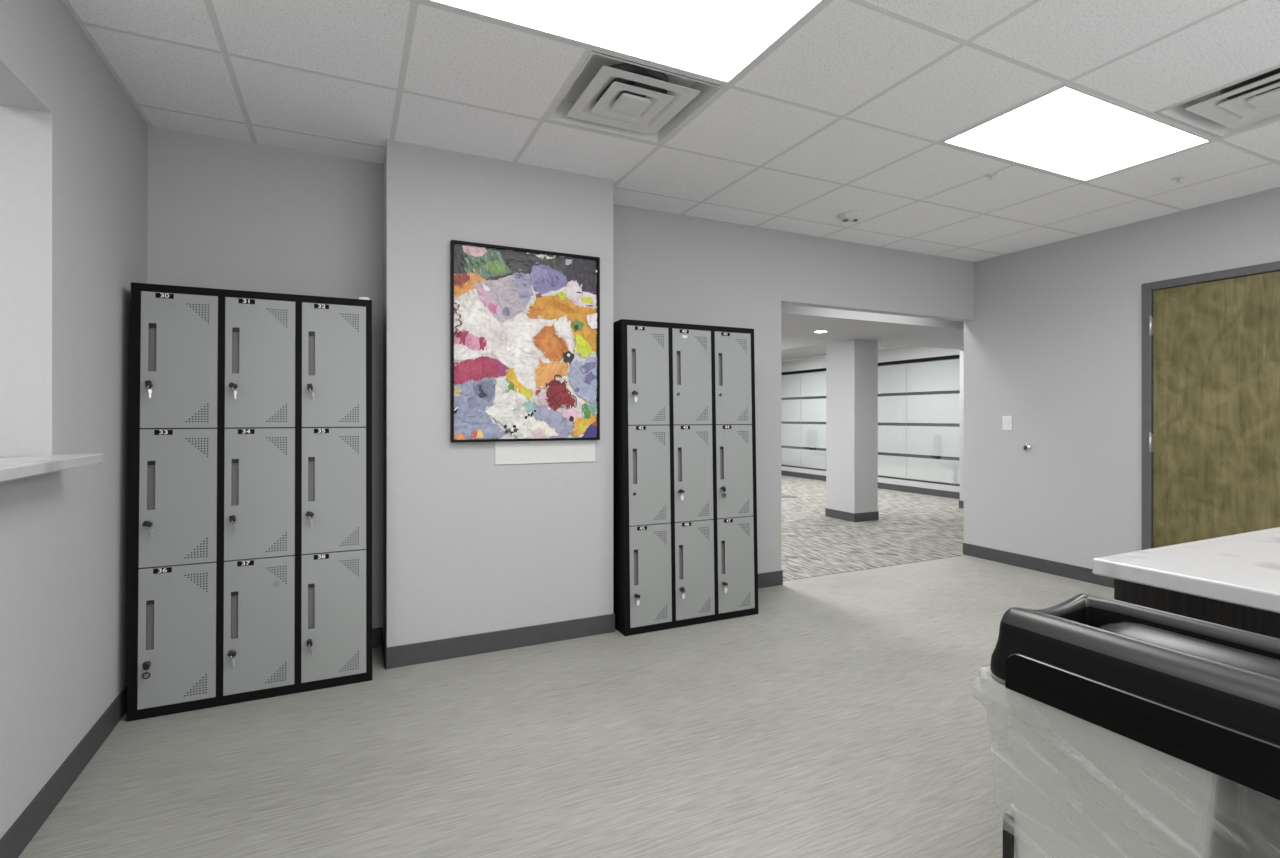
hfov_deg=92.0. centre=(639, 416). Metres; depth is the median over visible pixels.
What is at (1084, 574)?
baseboard
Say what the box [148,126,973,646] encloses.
wall
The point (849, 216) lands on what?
fire alarm
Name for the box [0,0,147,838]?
wall
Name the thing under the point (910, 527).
floor
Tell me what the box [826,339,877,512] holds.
column
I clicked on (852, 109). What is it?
ceiling
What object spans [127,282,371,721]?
locker
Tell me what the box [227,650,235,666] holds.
key
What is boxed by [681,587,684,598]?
key
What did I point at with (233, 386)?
key
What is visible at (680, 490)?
key
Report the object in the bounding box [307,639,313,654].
key
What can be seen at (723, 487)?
key
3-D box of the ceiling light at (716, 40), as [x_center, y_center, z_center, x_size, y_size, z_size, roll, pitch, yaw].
[-0.050,-1.392,2.008,1.203,0.062,0.596,0,0,-25]
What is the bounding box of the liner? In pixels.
[971,666,1193,852]
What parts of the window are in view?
pane, pane, rail, rail, pane, pane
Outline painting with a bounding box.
[450,240,599,441]
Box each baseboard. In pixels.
[0,685,126,857]
[372,570,782,668]
[781,470,963,507]
[825,508,878,521]
[963,543,1113,587]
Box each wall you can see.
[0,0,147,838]
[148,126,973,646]
[781,346,963,500]
[964,187,1279,568]
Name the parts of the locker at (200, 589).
number plate, number plate, number plate, door, door, door, number plate, number plate, number plate, door, door, door, number plate, number plate, number plate, door, door, door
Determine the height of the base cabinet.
0.875 m
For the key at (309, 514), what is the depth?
2.79 m
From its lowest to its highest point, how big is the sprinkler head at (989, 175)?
0.029 m
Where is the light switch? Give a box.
[1002,416,1011,429]
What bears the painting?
attached to the wall at (464, 543)
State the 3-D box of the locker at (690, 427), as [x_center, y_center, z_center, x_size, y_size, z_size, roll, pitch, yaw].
[0.238,0.349,3.882,0.918,1.809,0.432,0,0,-25]
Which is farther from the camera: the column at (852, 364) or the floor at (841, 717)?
the column at (852, 364)
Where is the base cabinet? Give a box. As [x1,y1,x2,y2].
[1114,579,1279,638]
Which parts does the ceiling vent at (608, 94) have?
plate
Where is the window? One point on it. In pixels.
(933, 383)
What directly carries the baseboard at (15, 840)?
attached to the wall at (74, 145)
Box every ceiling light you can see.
[422,0,825,84]
[940,84,1213,181]
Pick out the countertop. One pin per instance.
(1243, 569)
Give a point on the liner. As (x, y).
(984, 667)
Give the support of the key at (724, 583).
hanging from the locker at (690, 427)
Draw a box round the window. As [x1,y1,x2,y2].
[781,355,959,485]
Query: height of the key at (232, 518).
0.074 m
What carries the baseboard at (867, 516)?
attached to the column at (852, 364)
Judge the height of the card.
0.153 m
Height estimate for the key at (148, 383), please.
0.074 m
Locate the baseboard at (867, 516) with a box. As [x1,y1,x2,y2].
[825,508,878,521]
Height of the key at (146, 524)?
0.072 m
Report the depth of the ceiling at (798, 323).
6.53 m
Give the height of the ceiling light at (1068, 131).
0.062 m
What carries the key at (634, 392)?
hanging from the locker at (690, 427)
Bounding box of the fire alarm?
[837,211,862,222]
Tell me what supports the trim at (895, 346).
attached to the wall at (908, 352)
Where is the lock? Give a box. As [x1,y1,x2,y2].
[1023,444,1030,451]
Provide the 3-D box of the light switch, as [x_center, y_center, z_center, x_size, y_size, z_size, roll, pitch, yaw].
[3.084,0.058,5.192,0.011,0.120,0.082,0,0,-25]
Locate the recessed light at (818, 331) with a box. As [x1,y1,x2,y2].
[813,330,828,332]
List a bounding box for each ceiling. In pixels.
[62,0,1279,261]
[781,304,963,359]
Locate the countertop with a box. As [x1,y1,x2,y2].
[1093,527,1279,613]
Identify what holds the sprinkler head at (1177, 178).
attached to the ceiling at (852, 109)
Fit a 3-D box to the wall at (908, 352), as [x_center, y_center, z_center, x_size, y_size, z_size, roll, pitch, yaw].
[2.628,-0.156,10.650,11.300,2.800,9.625,0,0,-25]
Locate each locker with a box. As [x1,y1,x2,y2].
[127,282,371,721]
[613,319,757,635]
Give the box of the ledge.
[0,454,102,481]
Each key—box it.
[142,521,153,537]
[142,661,149,678]
[145,380,152,397]
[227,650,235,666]
[229,382,237,398]
[229,515,237,531]
[306,511,313,526]
[307,384,314,399]
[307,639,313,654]
[632,390,637,401]
[634,594,640,605]
[679,489,683,500]
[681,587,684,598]
[722,486,725,497]
[722,582,727,592]
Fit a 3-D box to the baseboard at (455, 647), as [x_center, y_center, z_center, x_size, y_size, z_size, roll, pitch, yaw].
[-0.552,1.191,3.588,3.754,0.105,0.432,0,0,-28]
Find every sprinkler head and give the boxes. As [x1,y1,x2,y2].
[984,173,996,179]
[1170,175,1185,182]
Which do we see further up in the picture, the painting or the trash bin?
the painting
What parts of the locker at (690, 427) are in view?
number plate, number plate, number plate, door, door, door, number plate, number plate, door, door, door, number plate, number plate, number plate, door, door, door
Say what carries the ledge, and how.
attached to the wall at (74, 145)
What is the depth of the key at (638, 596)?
3.50 m
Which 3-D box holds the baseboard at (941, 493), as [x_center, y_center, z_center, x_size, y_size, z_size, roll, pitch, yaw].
[3.210,1.191,11.606,0.788,0.105,8.200,0,0,-25]
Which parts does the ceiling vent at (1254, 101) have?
plate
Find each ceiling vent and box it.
[546,51,724,143]
[1157,66,1279,137]
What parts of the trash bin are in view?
frame, frame, skirt panel, lid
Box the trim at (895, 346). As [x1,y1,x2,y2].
[781,345,905,361]
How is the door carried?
in the wall at (1053, 340)
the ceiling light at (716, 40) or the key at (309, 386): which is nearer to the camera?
the ceiling light at (716, 40)
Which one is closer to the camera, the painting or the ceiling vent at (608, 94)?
the ceiling vent at (608, 94)
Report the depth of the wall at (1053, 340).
4.72 m
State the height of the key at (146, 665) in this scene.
0.070 m
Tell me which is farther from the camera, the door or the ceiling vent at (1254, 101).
the door
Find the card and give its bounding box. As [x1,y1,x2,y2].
[495,440,594,464]
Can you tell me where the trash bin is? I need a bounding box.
[990,593,1279,857]
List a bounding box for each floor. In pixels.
[18,555,1113,857]
[781,466,964,580]
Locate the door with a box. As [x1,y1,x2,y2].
[1142,261,1279,549]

